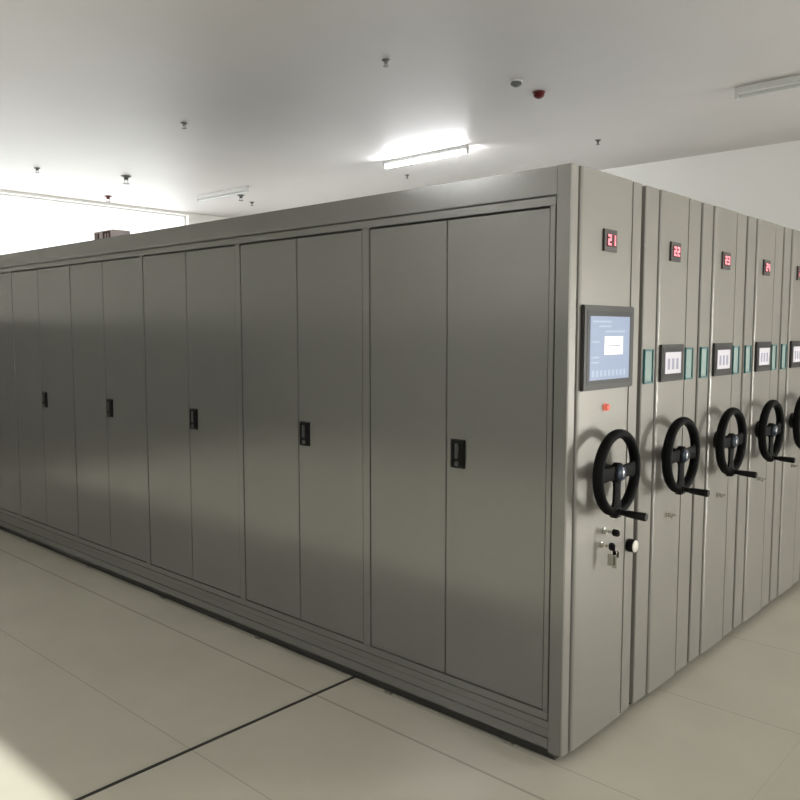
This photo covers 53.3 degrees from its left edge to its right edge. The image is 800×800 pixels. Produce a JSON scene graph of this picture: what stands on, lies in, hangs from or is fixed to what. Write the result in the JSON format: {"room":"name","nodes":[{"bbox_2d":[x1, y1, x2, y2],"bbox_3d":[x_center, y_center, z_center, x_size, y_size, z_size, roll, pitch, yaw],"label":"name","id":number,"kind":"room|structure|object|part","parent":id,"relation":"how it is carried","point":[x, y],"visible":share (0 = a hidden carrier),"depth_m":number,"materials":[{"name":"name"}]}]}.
{"room":"archive storage room","nodes":[
{"label":"archive storage room","id":0,"kind":"room"},
{"bbox_2d":[0,189,226,224],"bbox_3d":[-6.663,-0.950,9.695,0.200,3.600,12.150,5,7,42],"label":"wall","id":1,"kind":"structure","parent":0,"point":[191,218],"depth_m":12.14,"materials":[{"name":"paint"}]},
{"bbox_2d":[0,193,185,225],"bbox_3d":[-5.021,-1.560,11.473,0.060,2.610,4.460,5,7,42],"label":"window frame","id":2,"kind":"structure","parent":1,"relation":"in","point":[1,194],"depth_m":11.86,"materials":[{"name":"white metal"}]},
{"bbox_2d":[0,0,799,217],"bbox_3d":[-0.300,-2.316,3.732,17.450,0.150,12.550,5,7,42],"label":"ceiling","id":3,"kind":"structure","parent":0,"point":[295,103],"depth_m":6.38,"materials":[{"name":"paint"}]},
{"bbox_2d":[104,195,111,202],"bbox_3d":[-4.148,-2.853,11.323,0.114,0.092,0.114,5,7,42],"label":"sprinkler","id":4,"kind":"object","parent":3,"relation":"attached to","point":[106,196],"visible":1,"depth_m":11.30,"materials":[{"name":"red metal"}]},
{"bbox_2d":[121,175,130,184],"bbox_3d":[-3.389,-2.721,9.862,0.129,0.104,0.129,5,7,42],"label":"sprinkler","id":5,"kind":"object","parent":3,"relation":"attached to","point":[126,177],"visible":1,"depth_m":9.83,"materials":[{"name":"grey metal"}]},
{"bbox_2d":[196,186,248,201],"bbox_3d":[-2.446,-2.819,10.932,1.198,0.088,0.044,5,7,42],"label":"ceiling lamp","id":6,"kind":"object","parent":3,"relation":"attached to","point":[236,190],"visible":1,"depth_m":10.88,"materials":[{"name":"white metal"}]},
{"bbox_2d":[382,59,389,67],"bbox_3d":[-0.099,-2.382,5.640,0.061,0.050,0.061,5,7,42],"label":"sprinkler","id":7,"kind":"object","parent":3,"relation":"attached to","point":[385,61],"visible":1,"depth_m":5.63,"materials":[{"name":"grey metal"}]},
{"bbox_2d":[383,145,468,168],"bbox_3d":[0.262,-2.617,8.598,1.198,0.088,0.044,5,7,42],"label":"ceiling lamp","id":8,"kind":"object","parent":3,"relation":"attached to","point":[386,164],"visible":1,"depth_m":8.55,"materials":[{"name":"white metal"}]},
{"bbox_2d":[510,79,522,87],"bbox_3d":[0.890,-2.423,6.106,0.100,0.050,0.100,5,7,42],"label":"smoke detector","id":9,"kind":"object","parent":3,"relation":"attached to","point":[515,83],"visible":1,"depth_m":6.08,"materials":[{"name":"white plastic"}]},
{"bbox_2d":[532,90,545,98],"bbox_3d":[1.115,-2.445,6.396,0.104,0.055,0.104,5,7,42],"label":"fire alarm","id":10,"kind":"object","parent":3,"relation":"attached to","point":[538,94],"visible":1,"depth_m":6.37,"materials":[{"name":"red plastic"}]},
{"bbox_2d":[735,75,799,99],"bbox_3d":[3.094,-2.383,5.895,1.198,0.088,0.044,5,7,42],"label":"ceiling lamp","id":11,"kind":"object","parent":3,"relation":"attached to","point":[793,79],"visible":1,"depth_m":6.12,"materials":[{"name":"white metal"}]},
{"bbox_2d":[0,529,799,799],"bbox_3d":[-0.300,1.405,4.054,17.450,0.120,12.550,5,7,42],"label":"floor","id":12,"kind":"structure","parent":0,"point":[105,679],"depth_m":3.46,"materials":[{"name":"tile"}]},
{"bbox_2d":[74,676,354,799],"bbox_3d":[0.302,1.307,4.479,0.015,0.003,6.800,5,7,42],"label":"trim","id":13,"kind":"structure","parent":12,"relation":"on","point":[352,677],"depth_m":3.28,"materials":[{"name":"black metal"}]},
{"bbox_2d":[0,163,647,759],"bbox_3d":[-1.376,0.085,5.209,6.376,2.287,0.582,5,7,42],"label":"shelf unit","id":14,"kind":"object","parent":12,"relation":"on","point":[387,441],"visible":1,"depth_m":3.69,"materials":[{"name":"metal"}]},
{"bbox_3d":[-3.293,-0.053,6.600,0.516,1.952,0.021,5,7,42],"label":"door","id":15,"kind":"part","parent":14,"relation":"part of","materials":[{"name":"grey metal"}]},
{"bbox_3d":[-2.891,-0.021,6.234,0.475,1.952,0.021,5,7,42],"label":"door","id":16,"kind":"part","parent":14,"relation":"part of","materials":[{"name":"grey metal"}]},
{"bbox_3d":[-2.689,-0.005,6.024,0.076,0.122,0.018,5,7,42],"label":"door handle","id":17,"kind":"part","parent":14,"relation":"part of","materials":[{"name":"black plastic"}]},
{"bbox_3d":[-2.538,0.007,5.912,0.475,1.952,0.021,5,7,42],"label":"door","id":18,"kind":"part","parent":14,"relation":"part of","materials":[{"name":"grey metal"}]},
{"bbox_3d":[-2.153,0.037,5.561,0.470,1.952,0.021,5,7,42],"label":"door","id":19,"kind":"part","parent":14,"relation":"part of","materials":[{"name":"grey metal"}]},
{"bbox_3d":[-1.953,0.053,5.353,0.076,0.122,0.018,5,7,42],"label":"door handle","id":20,"kind":"part","parent":14,"relation":"part of","materials":[{"name":"black plastic"}]},
{"bbox_2d":[94,229,129,239],"bbox_3d":[-2.110,-1.176,5.838,0.280,0.115,0.144,5,7,42],"label":"books","id":21,"kind":"object","parent":14,"relation":"on","point":[112,232],"visible":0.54,"depth_m":5.75,"materials":[{"name":"white paper"}]},
{"bbox_3d":[-1.804,0.065,5.243,0.470,1.952,0.021,5,7,42],"label":"door","id":22,"kind":"part","parent":14,"relation":"part of","materials":[{"name":"grey metal"}]},
{"bbox_3d":[-1.419,0.095,4.891,0.477,1.952,0.021,5,7,42],"label":"door","id":23,"kind":"part","parent":14,"relation":"part of","materials":[{"name":"grey metal"}]},
{"bbox_3d":[-1.216,0.112,4.681,0.076,0.122,0.018,5,7,42],"label":"door handle","id":24,"kind":"part","parent":14,"relation":"part of","materials":[{"name":"black plastic"}]},
{"bbox_3d":[-1.064,0.123,4.568,0.477,1.952,0.021,5,7,42],"label":"door","id":25,"kind":"part","parent":14,"relation":"part of","materials":[{"name":"grey metal"}]},
{"bbox_3d":[-0.681,0.153,4.219,0.462,1.952,0.021,5,7,42],"label":"door","id":26,"kind":"part","parent":14,"relation":"part of","materials":[{"name":"grey metal"}]},
{"bbox_3d":[-1.474,-1.007,5.212,6.100,0.112,0.570,5,7,42],"label":"cornice","id":27,"kind":"part","parent":14,"relation":"part of","materials":[{"name":"grey metal"}]},
{"bbox_3d":[-1.462,1.201,5.379,6.110,0.034,0.546,5,7,42],"label":"frame","id":28,"kind":"part","parent":14,"relation":"part of","materials":[{"name":"grey metal"}]},
{"bbox_3d":[-0.484,0.170,4.013,0.076,0.122,0.018,5,7,42],"label":"door handle","id":29,"kind":"part","parent":14,"relation":"part of","materials":[{"name":"black plastic"}]},
{"bbox_3d":[-0.337,0.181,3.905,0.462,1.952,0.021,5,7,42],"label":"door","id":30,"kind":"part","parent":14,"relation":"part of","materials":[{"name":"grey metal"}]},
{"bbox_3d":[0.037,0.210,3.565,0.452,1.952,0.021,5,7,42],"label":"door","id":31,"kind":"part","parent":14,"relation":"part of","materials":[{"name":"grey metal"}]},
{"bbox_3d":[0.240,0.227,3.353,0.076,0.122,0.018,5,7,42],"label":"door handle","id":32,"kind":"part","parent":14,"relation":"part of","materials":[{"name":"black plastic"}]},
{"bbox_3d":[0.389,0.238,3.244,0.496,1.952,0.021,5,7,42],"label":"door","id":33,"kind":"part","parent":14,"relation":"part of","materials":[{"name":"grey metal"}]},
{"bbox_3d":[0.799,0.245,3.230,0.066,2.265,0.570,5,7,42],"label":"panel","id":34,"kind":"part","parent":14,"relation":"part of","materials":[{"name":"metal"}]},
{"bbox_2d":[603,403,609,410],"bbox_3d":[0.825,0.029,3.177,0.020,0.034,0.034,5,7,42],"label":"lamp","id":35,"kind":"object","parent":14,"relation":"attached to","point":[606,407],"depth_m":3.17,"materials":[{"name":"red plastic"}]},
{"bbox_3d":[0.890,0.445,3.100,0.154,0.039,0.055,5,7,42],"label":"crank handle","id":36,"kind":"part","parent":14,"relation":"part of","materials":[{"name":"black plastic"}]},
{"bbox_2d":[504,740,514,745],"bbox_3d":[1.708,1.288,4.649,0.036,0.012,3.750,5,7,42],"label":"rail","id":37,"kind":"object","parent":12,"relation":"on","point":[505,741],"visible":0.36,"depth_m":3.27,"materials":[{"name":"metal"}]},
{"bbox_2d":[629,186,709,703],"bbox_3d":[-0.958,0.045,5.664,6.376,2.287,0.585,5,7,42],"label":"shelf unit","id":38,"kind":"object","parent":12,"relation":"on","point":[667,435],"visible":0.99,"depth_m":3.59,"materials":[{"name":"metal"}]},
{"bbox_3d":[1.300,0.406,3.546,0.154,0.039,0.055,5,7,42],"label":"crank handle","id":39,"kind":"part","parent":38,"relation":"part of","materials":[{"name":"black plastic"}]},
{"bbox_2d":[687,203,757,661],"bbox_3d":[-0.547,0.006,6.111,6.376,2.287,0.585,5,7,42],"label":"shelf unit","id":40,"kind":"object","parent":12,"relation":"on","point":[720,422],"visible":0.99,"depth_m":4.05,"materials":[{"name":"grey metal"}]},
{"bbox_3d":[1.711,0.367,3.993,0.154,0.039,0.055,5,7,42],"label":"crank handle","id":41,"kind":"part","parent":40,"relation":"part of","materials":[{"name":"black plastic"}]},
{"bbox_2d":[732,216,795,628],"bbox_3d":[-0.137,-0.032,6.558,6.376,2.287,0.585,5,7,42],"label":"shelf unit","id":42,"kind":"object","parent":12,"relation":"on","point":[763,414],"visible":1,"depth_m":4.50,"materials":[{"name":"grey metal"}]},
{"bbox_3d":[2.121,0.329,4.440,0.154,0.039,0.055,5,7,42],"label":"crank handle","id":43,"kind":"part","parent":42,"relation":"part of","materials":[{"name":"black plastic"}]},
{"bbox_2d":[769,227,799,601],"bbox_3d":[0.273,-0.071,7.005,6.376,2.287,0.585,5,7,42],"label":"shelf unit","id":44,"kind":"object","parent":12,"relation":"on","point":[785,531],"visible":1,"depth_m":4.91,"materials":[{"name":"grey metal"}]},
{"bbox_2d":[599,140,799,230],"bbox_3d":[3.868,-0.841,8.433,17.450,3.600,0.200,5,7,42],"label":"wall","id":45,"kind":"structure","parent":0,"point":[760,182],"depth_m":8.42,"materials":[{"name":"paint"}]}
]}

